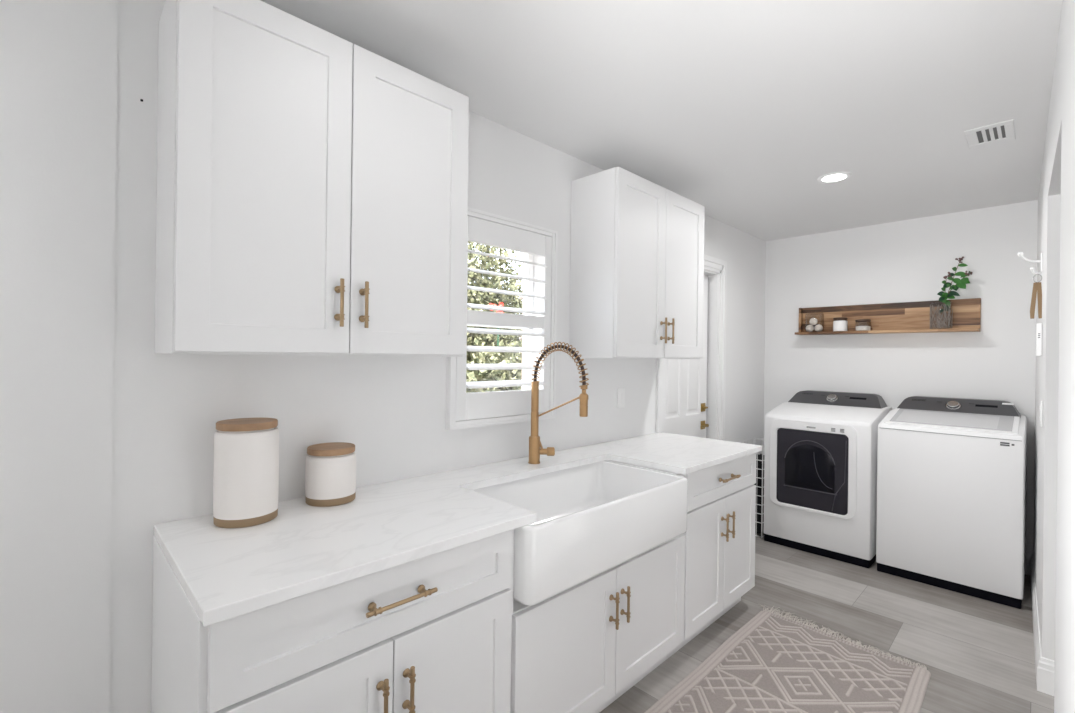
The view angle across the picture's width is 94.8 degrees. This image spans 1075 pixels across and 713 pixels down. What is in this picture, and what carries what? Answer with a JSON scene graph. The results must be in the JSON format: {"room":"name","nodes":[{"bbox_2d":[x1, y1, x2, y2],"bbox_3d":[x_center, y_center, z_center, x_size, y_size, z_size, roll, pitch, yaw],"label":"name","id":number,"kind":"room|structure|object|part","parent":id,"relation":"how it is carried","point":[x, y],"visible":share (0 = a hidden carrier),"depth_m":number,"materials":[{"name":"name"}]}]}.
{"room":"laundry room","nodes":[
{"label":"laundry room","id":0,"kind":"room"},
{"bbox_2d":[0,0,765,712],"bbox_3d":[-0.276,0.162,2.303,6.634,2.481,0.144,1,0,-44],"label":"wall","id":1,"kind":"structure","parent":0,"point":[167,408],"depth_m":1.36,"materials":[{"name":"white paint"}]},
{"bbox_2d":[155,0,468,356],"bbox_3d":[-0.654,-0.475,1.583,0.862,0.942,0.346,1,0,-44],"label":"upper cabinet","id":2,"kind":"object","parent":1,"relation":"attached to","point":[312,184],"visible":1,"depth_m":1.39,"materials":[{"name":"white paint"}]},
{"bbox_3d":[-0.720,-0.477,1.343,0.427,0.934,0.019,1,0,-44],"label":"door","id":3,"kind":"part","parent":2,"relation":"part of","materials":[{"name":"white paint"}]},
{"bbox_3d":[-0.577,-0.157,1.447,0.021,0.140,0.039,1,0,-44],"label":"handle","id":4,"kind":"part","parent":2,"relation":"part of","materials":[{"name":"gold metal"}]},
{"bbox_3d":[-0.524,-0.156,1.500,0.021,0.140,0.039,1,0,-44],"label":"handle","id":5,"kind":"part","parent":2,"relation":"part of","materials":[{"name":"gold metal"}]},
{"bbox_3d":[-0.412,-0.474,1.644,0.427,0.934,0.019,1,0,-44],"label":"door","id":6,"kind":"part","parent":2,"relation":"part of","materials":[{"name":"white paint"}]},
{"bbox_2d":[467,253,532,389],"bbox_3d":[-0.236,-0.162,2.403,0.555,0.850,0.040,1,0,-44],"label":"window","id":7,"kind":"structure","parent":1,"relation":"in","point":[528,269],"depth_m":2.57,"materials":[{"name":"white plastic"}]},
{"bbox_2d":[445,207,557,429],"bbox_3d":[-0.146,-0.165,2.309,0.642,0.952,0.064,1,0,-44],"label":"window shutter","id":8,"kind":"object","parent":7,"relation":"attached to","point":[463,409],"visible":0.79,"depth_m":2.29,"materials":[{"name":"white paint"}]},
{"bbox_2d":[617,388,624,407],"bbox_3d":[0.502,0.249,2.964,0.072,0.116,0.009,1,0,-44],"label":"wall outlet","id":9,"kind":"object","parent":1,"relation":"attached to","point":[620,391],"visible":1,"depth_m":2.96,"materials":[{"name":"white plastic"}]},
{"bbox_2d":[620,392,622,403],"bbox_3d":[0.504,0.249,2.962,0.032,0.068,0.003,1,0,-44],"label":"socket","id":10,"kind":"object","parent":9,"relation":"attached to","point":[621,393],"depth_m":2.96,"materials":[{"name":"white plastic"}]},
{"bbox_2d":[569,167,704,358],"bbox_3d":[0.613,-0.459,2.826,0.887,0.942,0.346,1,0,-44],"label":"upper cabinet","id":11,"kind":"object","parent":1,"relation":"attached to","point":[637,258],"visible":1,"depth_m":2.59,"materials":[{"name":"white paint"}]},
{"bbox_3d":[0.543,-0.462,2.581,0.440,0.934,0.019,1,0,-44],"label":"door","id":12,"kind":"part","parent":11,"relation":"part of","materials":[{"name":"white paint"}]},
{"bbox_3d":[0.690,-0.141,2.690,0.021,0.140,0.039,1,0,-44],"label":"handle","id":13,"kind":"part","parent":11,"relation":"part of","materials":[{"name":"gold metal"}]},
{"bbox_3d":[0.744,-0.141,2.743,0.021,0.140,0.039,1,0,-44],"label":"handle","id":14,"kind":"part","parent":11,"relation":"part of","materials":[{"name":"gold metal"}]},
{"bbox_3d":[0.859,-0.458,2.891,0.440,0.934,0.019,1,0,-44],"label":"door","id":15,"kind":"part","parent":11,"relation":"part of","materials":[{"name":"white paint"}]},
{"bbox_2d":[656,255,726,440],"bbox_3d":[1.083,0.332,3.626,0.980,2.175,0.158,1,0,-44],"label":"door","id":16,"kind":"structure","parent":1,"relation":"in","point":[690,393],"depth_m":3.83,"materials":[{"name":"white paint"}]},
{"bbox_3d":[1.272,0.531,3.797,0.137,0.064,0.048,1,0,-44],"label":"handle","id":17,"kind":"part","parent":16,"relation":"part of","materials":[{"name":"gold metal"}]},
{"bbox_2d":[261,0,1062,240],"bbox_3d":[1.202,-1.110,0.811,6.634,0.100,4.360,1,0,-44],"label":"ceiling","id":18,"kind":"structure","parent":0,"point":[737,109],"depth_m":1.94,"materials":[{"name":"white paint"}]},
{"bbox_2d":[817,172,850,182],"bbox_3d":[1.741,-1.049,2.901,0.170,0.008,0.170,1,0,-44],"label":"recessed light","id":19,"kind":"object","parent":18,"relation":"in","point":[836,176],"visible":1,"depth_m":2.90,"materials":[{"name":"white paint"}]},
{"bbox_2d":[822,174,845,181],"bbox_3d":[1.741,-1.051,2.901,0.123,0.004,0.123,1,0,-33],"label":"diffuser","id":20,"kind":"object","parent":19,"relation":"attached to","point":[827,177],"depth_m":2.90,"materials":[{"name":"white plastic"}]},
{"bbox_2d":[964,119,1015,148],"bbox_3d":[2.139,-1.045,2.335,0.275,0.006,0.167,1,0,-44],"label":"ceiling vent","id":21,"kind":"object","parent":18,"relation":"in","point":[1004,131],"visible":1,"depth_m":2.33,"materials":[{"name":"white paint"}]},
{"bbox_2d":[600,532,1053,712],"bbox_3d":[1.170,1.471,0.812,6.634,0.100,4.360,1,0,-44],"label":"floor","id":22,"kind":"structure","parent":0,"point":[978,654],"depth_m":2.60,"materials":[{"name":"grey wood"}]},
{"bbox_2d":[151,530,511,712],"bbox_3d":[-0.573,0.958,1.448,0.809,0.884,0.677,1,0,-44],"label":"base cabinet","id":23,"kind":"object","parent":22,"relation":"on","point":[432,633],"visible":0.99,"depth_m":1.21,"materials":[{"name":"white paint"}]},
{"bbox_3d":[-0.509,0.995,1.104,0.391,0.574,0.019,1,0,-44],"label":"door","id":24,"kind":"part","parent":23,"relation":"part of","materials":[{"name":"white paint"}]},
{"bbox_3d":[-0.372,0.846,1.197,0.021,0.135,0.039,1,0,-44],"label":"handle","id":25,"kind":"part","parent":23,"relation":"part of","materials":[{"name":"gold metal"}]},
{"bbox_3d":[-0.339,0.605,1.227,0.190,0.021,0.039,1,0,-44],"label":"handle","id":26,"kind":"part","parent":23,"relation":"part of","materials":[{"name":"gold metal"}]},
{"bbox_3d":[-0.322,0.846,1.247,0.021,0.135,0.039,1,0,-44],"label":"handle","id":27,"kind":"part","parent":23,"relation":"part of","materials":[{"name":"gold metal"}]},
{"bbox_3d":[-0.228,0.999,1.380,0.391,0.574,0.019,1,0,-44],"label":"door","id":28,"kind":"part","parent":23,"relation":"part of","materials":[{"name":"white paint"}]},
{"bbox_2d":[153,432,761,626],"bbox_3d":[0.094,0.508,2.112,2.683,0.030,0.657,1,0,-44],"label":"countertop","id":29,"kind":"structure","parent":23,"relation":"on","point":[224,573],"depth_m":1.39,"materials":[{"name":"white stone"}]},
{"bbox_2d":[213,418,278,527],"bbox_3d":[-0.860,0.335,1.463,0.167,0.290,0.167,1,0,-44],"label":"canister","id":30,"kind":"object","parent":29,"relation":"on","point":[246,450],"visible":1,"depth_m":1.40,"materials":[{"name":"white ceramic"}]},
{"bbox_3d":[-0.858,0.200,1.463,0.159,0.020,0.159,1,0,-44],"label":"lid","id":31,"kind":"part","parent":30,"relation":"part of","materials":[{"name":"brown wood"}]},
{"bbox_2d":[305,442,355,506],"bbox_3d":[-0.694,0.392,1.663,0.158,0.181,0.158,1,0,-44],"label":"canister","id":32,"kind":"object","parent":29,"relation":"on","point":[330,470],"visible":1,"depth_m":1.60,"materials":[{"name":"white ceramic"}]},
{"bbox_3d":[-0.693,0.311,1.663,0.150,0.020,0.150,1,0,-44],"label":"lid","id":33,"kind":"part","parent":32,"relation":"part of","materials":[{"name":"brown wood"}]},
{"bbox_2d":[528,342,588,463],"bbox_3d":[0.108,0.214,2.202,0.113,0.559,0.343,1,0,-44],"label":"faucet","id":34,"kind":"object","parent":29,"relation":"on","point":[535,444],"visible":1,"depth_m":2.26,"materials":[{"name":"gold metal"}]},
{"bbox_3d":[0.038,0.422,2.290,0.081,0.076,0.040,1,0,-6],"label":"lever","id":35,"kind":"part","parent":34,"relation":"part of","materials":[{"name":"gold metal"}]},
{"bbox_3d":[0.102,0.222,2.169,0.039,0.122,0.303,1,0,-44],"label":"support arm","id":36,"kind":"part","parent":34,"relation":"part of","materials":[{"name":"gold metal"}]},
{"bbox_2d":[472,461,687,604],"bbox_3d":[0.148,0.645,2.011,0.970,0.242,0.502,1,0,-44],"label":"farmhouse sink","id":37,"kind":"object","parent":29,"relation":"in","point":[593,519],"visible":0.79,"depth_m":1.89,"materials":[{"name":"white ceramic"}]},
{"bbox_2d":[510,460,684,712],"bbox_3d":[0.087,0.966,2.096,1.042,0.883,0.677,1,0,-44],"label":"base cabinet","id":38,"kind":"object","parent":22,"relation":"on","point":[582,647],"visible":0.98,"depth_m":1.82,"materials":[{"name":"white paint"}]},
{"bbox_3d":[0.108,1.048,1.710,0.516,0.484,0.019,1,0,-44],"label":"door","id":39,"kind":"part","parent":38,"relation":"part of","materials":[{"name":"white paint"}]},
{"bbox_3d":[0.289,0.947,1.847,0.021,0.135,0.039,1,0,-44],"label":"handle","id":40,"kind":"part","parent":38,"relation":"part of","materials":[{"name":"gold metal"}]},
{"bbox_3d":[0.340,0.948,1.897,0.021,0.135,0.039,1,0,-44],"label":"handle","id":41,"kind":"part","parent":38,"relation":"part of","materials":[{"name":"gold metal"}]},
{"bbox_3d":[0.478,1.052,2.073,0.514,0.484,0.019,1,0,-44],"label":"door","id":42,"kind":"part","parent":38,"relation":"part of","materials":[{"name":"white paint"}]},
{"bbox_2d":[667,453,755,658],"bbox_3d":[0.750,0.974,2.746,0.812,0.884,0.677,1,0,-44],"label":"base cabinet","id":43,"kind":"object","parent":22,"relation":"on","point":[721,498],"visible":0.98,"depth_m":2.49,"materials":[{"name":"white paint"}]},
{"bbox_3d":[0.812,1.011,2.400,0.388,0.574,0.019,1,0,-44],"label":"door","id":44,"kind":"part","parent":43,"relation":"part of","materials":[{"name":"white paint"}]},
{"bbox_3d":[0.956,0.627,2.536,0.780,0.177,0.019,1,0,-44],"label":"drawer","id":45,"kind":"part","parent":43,"relation":"part of","materials":[{"name":"white paint"}]},
{"bbox_3d":[0.948,0.862,2.492,0.021,0.135,0.039,1,0,-44],"label":"handle","id":46,"kind":"part","parent":43,"relation":"part of","materials":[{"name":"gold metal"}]},
{"bbox_3d":[0.982,0.621,2.522,0.190,0.021,0.039,1,0,-44],"label":"handle","id":47,"kind":"part","parent":43,"relation":"part of","materials":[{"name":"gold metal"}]},
{"bbox_3d":[0.998,0.863,2.541,0.021,0.135,0.039,1,0,-44],"label":"handle","id":48,"kind":"part","parent":43,"relation":"part of","materials":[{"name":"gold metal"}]},
{"bbox_3d":[1.091,1.015,2.674,0.388,0.574,0.019,1,0,-44],"label":"door","id":49,"kind":"part","parent":43,"relation":"part of","materials":[{"name":"white paint"}]},
{"bbox_2d":[739,438,764,537],"bbox_3d":[1.825,1.063,4.082,0.389,0.720,0.220,1,0,-44],"label":"laundry hamper","id":50,"kind":"object","parent":22,"relation":"on","point":[762,460],"visible":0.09,"depth_m":3.88,"materials":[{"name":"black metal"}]},
{"bbox_2d":[754,454,763,533],"bbox_3d":[1.824,1.118,4.082,0.337,0.580,0.172,1,0,-44],"label":"laundry bag","id":51,"kind":"object","parent":50,"relation":"in","point":[759,463],"visible":0.27,"depth_m":3.93,"materials":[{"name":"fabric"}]},
{"bbox_2d":[644,604,930,712],"bbox_3d":[0.960,1.409,1.965,1.774,0.017,0.815,1,0,-44],"label":"rug","id":52,"kind":"object","parent":22,"relation":"on","point":[774,663],"visible":1,"depth_m":2.18,"materials":[{"name":"grey fabric"}]},
{"bbox_2d":[763,390,891,567],"bbox_3d":[2.226,0.860,3.801,0.684,1.148,0.704,1,0,-44],"label":"dryer","id":53,"kind":"object","parent":22,"relation":"on","point":[820,451],"visible":0.98,"depth_m":3.56,"materials":[{"name":"white metal"}]},
{"bbox_3d":[1.980,0.820,3.578,0.003,0.559,0.471,1,0,-44],"label":"door glass","id":54,"kind":"part","parent":53,"relation":"part of","materials":[{"name":"grey glass"}]},
{"bbox_3d":[1.980,0.798,3.581,0.020,0.654,0.572,1,0,-44],"label":"door","id":55,"kind":"part","parent":53,"relation":"part of","materials":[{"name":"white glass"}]},
{"bbox_3d":[1.993,0.833,3.561,0.007,0.506,0.407,1,0,-44],"label":"glass moulding","id":56,"kind":"part","parent":53,"relation":"part of","materials":[{"name":"grey glass"}]},
{"bbox_3d":[2.338,0.329,3.920,0.069,0.062,0.080,1,0,-44],"label":"knob","id":57,"kind":"part","parent":53,"relation":"part of","materials":[{"name":"silver metal"}]},
{"bbox_3d":[2.386,0.335,3.951,0.224,0.094,0.648,1,0,-44],"label":"control panel","id":58,"kind":"part","parent":53,"relation":"part of","materials":[{"name":"grey plastic"}]},
{"bbox_2d":[876,396,1026,608],"bbox_3d":[2.747,0.866,3.283,0.664,1.148,0.703,1,0,-44],"label":"washing machine","id":59,"kind":"object","parent":22,"relation":"on","point":[952,472],"visible":1,"depth_m":3.05,"materials":[{"name":"white metal"}]},
{"bbox_3d":[2.681,0.413,3.212,0.383,0.076,0.643,1,0,-44],"label":"lid","id":60,"kind":"part","parent":59,"relation":"part of","materials":[{"name":"white metal"}]},
{"bbox_3d":[2.689,0.406,3.221,0.347,0.063,0.593,1,0,-44],"label":"lid glass","id":61,"kind":"part","parent":59,"relation":"part of","materials":[{"name":"grey"}]},
{"bbox_3d":[2.855,0.336,3.393,0.069,0.062,0.080,1,0,-44],"label":"knob","id":62,"kind":"part","parent":59,"relation":"part of","materials":[{"name":"silver metal"}]},
{"bbox_3d":[2.901,0.341,3.427,0.224,0.094,0.647,1,0,-44],"label":"control panel","id":63,"kind":"part","parent":59,"relation":"part of","materials":[{"name":"grey plastic"}]},
{"bbox_2d":[763,200,1037,559],"bbox_3d":[3.575,0.210,3.042,0.100,2.481,4.200,1,0,-44],"label":"wall","id":64,"kind":"structure","parent":0,"point":[909,260],"depth_m":3.72,"materials":[{"name":"white paint"}]},
{"bbox_2d":[795,298,980,334],"bbox_3d":[2.638,-0.297,3.817,0.160,0.234,1.163,1,0,-44],"label":"wall shelf","id":65,"kind":"object","parent":64,"relation":"attached to","point":[903,317],"visible":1,"depth_m":3.78,"materials":[{"name":"brown wood"}]},
{"bbox_2d":[833,317,847,330],"bbox_3d":[2.451,-0.257,4.001,0.100,0.112,0.100,1,0,-44],"label":"candle","id":66,"kind":"object","parent":65,"relation":"on","point":[840,323],"visible":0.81,"depth_m":3.96,"materials":[{"name":"white wax"}]},
{"bbox_3d":[2.452,-0.301,4.001,0.098,0.024,0.098,1,0,-44],"label":"lid","id":67,"kind":"part","parent":66,"relation":"part of","materials":[{"name":"brown wood"}]},
{"bbox_2d":[855,319,870,321],"bbox_3d":[2.562,-0.245,3.888,0.104,0.090,0.104,1,0,-44],"label":"glass jar","id":68,"kind":"object","parent":65,"relation":"on","point":[858,320],"visible":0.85,"depth_m":3.85,"materials":[{"name":"glass"}]},
{"bbox_2d":[856,326,870,330],"bbox_3d":[2.562,-0.222,3.888,0.098,0.038,0.098,1,0,-44],"label":"powder fill","id":69,"kind":"object","parent":68,"relation":"in","point":[858,328],"visible":0.98,"depth_m":3.85,"materials":[{"name":"white"}]},
{"bbox_2d":[930,304,952,328],"bbox_3d":[2.891,-0.292,3.539,0.127,0.192,0.127,1,0,-44],"label":"vase","id":70,"kind":"object","parent":65,"relation":"on","point":[950,319],"visible":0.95,"depth_m":3.52,"materials":[{"name":"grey glass"}]},
{"bbox_2d":[937,256,972,326],"bbox_3d":[2.925,-0.452,3.466,0.082,0.494,0.189,1,0,-44],"label":"leafy branch","id":71,"kind":"object","parent":70,"relation":"in","point":[961,283],"visible":0.99,"depth_m":3.47,"materials":[{"name":"green plant"}]},
{"bbox_3d":[2.926,-0.438,3.480,0.039,0.466,0.160,1,0,-35],"label":"stem","id":72,"kind":"part","parent":71,"relation":"part of","materials":[{"name":"brown"}]},
{"bbox_3d":[2.319,-0.285,4.136,0.138,0.163,0.138,1,0,-44],"label":"glass jar","id":73,"kind":"object","parent":65,"relation":"on","visible":0},
{"bbox_2d":[806,325,813,331],"bbox_3d":[2.292,-0.237,4.158,0.061,0.061,0.061,1,0,-44],"label":"ball","id":74,"kind":"object","parent":73,"relation":"in","point":[809,328],"visible":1,"depth_m":4.14,"materials":[{"name":"beige"}]},
{"bbox_2d":[809,318,817,324],"bbox_3d":[2.307,-0.293,4.131,0.061,0.061,0.061,1,0,-44],"label":"ball","id":75,"kind":"object","parent":74,"relation":"on","point":[813,321],"visible":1,"depth_m":4.11,"materials":[{"name":"beige fabric"}]},
{"bbox_2d":[814,324,822,331],"bbox_3d":[2.339,-0.236,4.112,0.061,0.061,0.061,1,0,-44],"label":"ball","id":76,"kind":"object","parent":73,"relation":"in","point":[818,328],"visible":1,"depth_m":4.09,"materials":[{"name":"beige"}]},
{"bbox_2d":[1025,552,1029,574],"bbox_3d":[2.654,1.366,3.885,0.014,0.145,1.728,1,0,-44],"label":"baseboard","id":77,"kind":"structure","parent":64,"relation":"attached to","point":[1027,558],"depth_m":3.27,"materials":[{"name":"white paint"}]},
{"bbox_2d":[1033,0,1074,712],"bbox_3d":[1.070,0.179,0.930,0.070,2.481,6.438,1,0,44],"label":"wall","id":78,"kind":"structure","parent":0,"point":[1054,467],"depth_m":1.61,"materials":[{"name":"white paint"}]},
{"bbox_2d":[1018,252,1041,273],"bbox_3d":[2.536,-0.481,2.542,0.096,0.121,0.030,1,0,30],"label":"coat hook","id":79,"kind":"object","parent":78,"relation":"attached to","point":[1020,254],"visible":1,"depth_m":2.53,"materials":[{"name":"white paint"}]},
{"bbox_2d":[1030,274,1041,318],"bbox_3d":[2.553,-0.309,2.527,0.022,0.229,0.048,1,0,-44],"label":"leather strap","id":80,"kind":"object","parent":79,"relation":"hanging from","point":[1037,287],"visible":0.97,"depth_m":2.52,"materials":[{"name":"brown leather"}]},
{"bbox_2d":[1036,323,1041,355],"bbox_3d":[2.494,-0.083,2.456,0.092,0.160,0.020,1,0,-44],"label":"light switch","id":81,"kind":"object","parent":78,"relation":"attached to","point":[1039,325],"visible":0.99,"depth_m":2.42,"materials":[{"name":"white plastic"}]},
{"bbox_2d":[1040,400,1042,425],"bbox_3d":[2.354,0.265,2.309,0.072,0.116,0.009,1,0,-44],"label":"light switch","id":82,"kind":"object","parent":78,"relation":"attached to","point":[1041,406],"visible":1,"depth_m":2.28,"materials":[{"name":"white plastic"}]},
{"bbox_3d":[2.355,0.265,2.308,0.072,0.116,0.006,1,0,-44],"label":"plate","id":83,"kind":"part","parent":82,"relation":"part of","materials":[{"name":"white plastic"}]},
{"bbox_2d":[1030,554,1054,695],"bbox_3d":[2.733,1.367,2.666,0.084,0.145,1.610,1,0,44],"label":"baseboard","id":84,"kind":"structure","parent":78,"relation":"attached to","point":[1045,668],"depth_m":2.14,"materials":[{"name":"white paint"}]},
{"label":"outside","id":85,"kind":"structure","parent":0,"visible":0},
{"bbox_3d":[-2.688,1.572,4.863,15.000,0.100,6.855,1,0,-44],"label":"ground","id":86,"kind":"structure","parent":85,"visible":0},
{"bbox_2d":[466,336,521,392],"bbox_3d":[-0.242,0.667,4.149,1.769,1.826,0.848,1,0,-44],"label":"shrub","id":87,"kind":"object","parent":86,"relation":"on","point":[496,357],"visible":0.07,"depth_m":3.95,"materials":[{"name":"green plant"}]},
{"bbox_2d":[466,241,522,390],"bbox_3d":[-0.684,-0.101,5.769,1.918,3.324,1.153,1,0,-44],"label":"shrub","id":88,"kind":"object","parent":86,"relation":"on","point":[495,282],"visible":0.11,"depth_m":5.57,"materials":[{"name":"green plant"}]},
{"bbox_2d":[489,302,503,345],"bbox_3d":[-0.395,0.509,4.779,0.144,2.083,0.168,1,0,11],"label":"flowers","id":89,"kind":"object","parent":86,"relation":"on","point":[501,303],"visible":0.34,"depth_m":4.79,"materials":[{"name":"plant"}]},
{"bbox_2d":[519,253,523,389],"bbox_3d":[0.001,0.331,3.566,0.400,2.450,0.050,1,0,-44],"label":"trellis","id":90,"kind":"object","parent":86,"relation":"on","point":[521,297],"visible":0.16,"depth_m":3.48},
{"bbox_3d":[-0.097,0.330,3.484,0.025,2.450,0.030,1,0,-44],"label":"post","id":91,"kind":"part","parent":90,"relation":"part of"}
]}

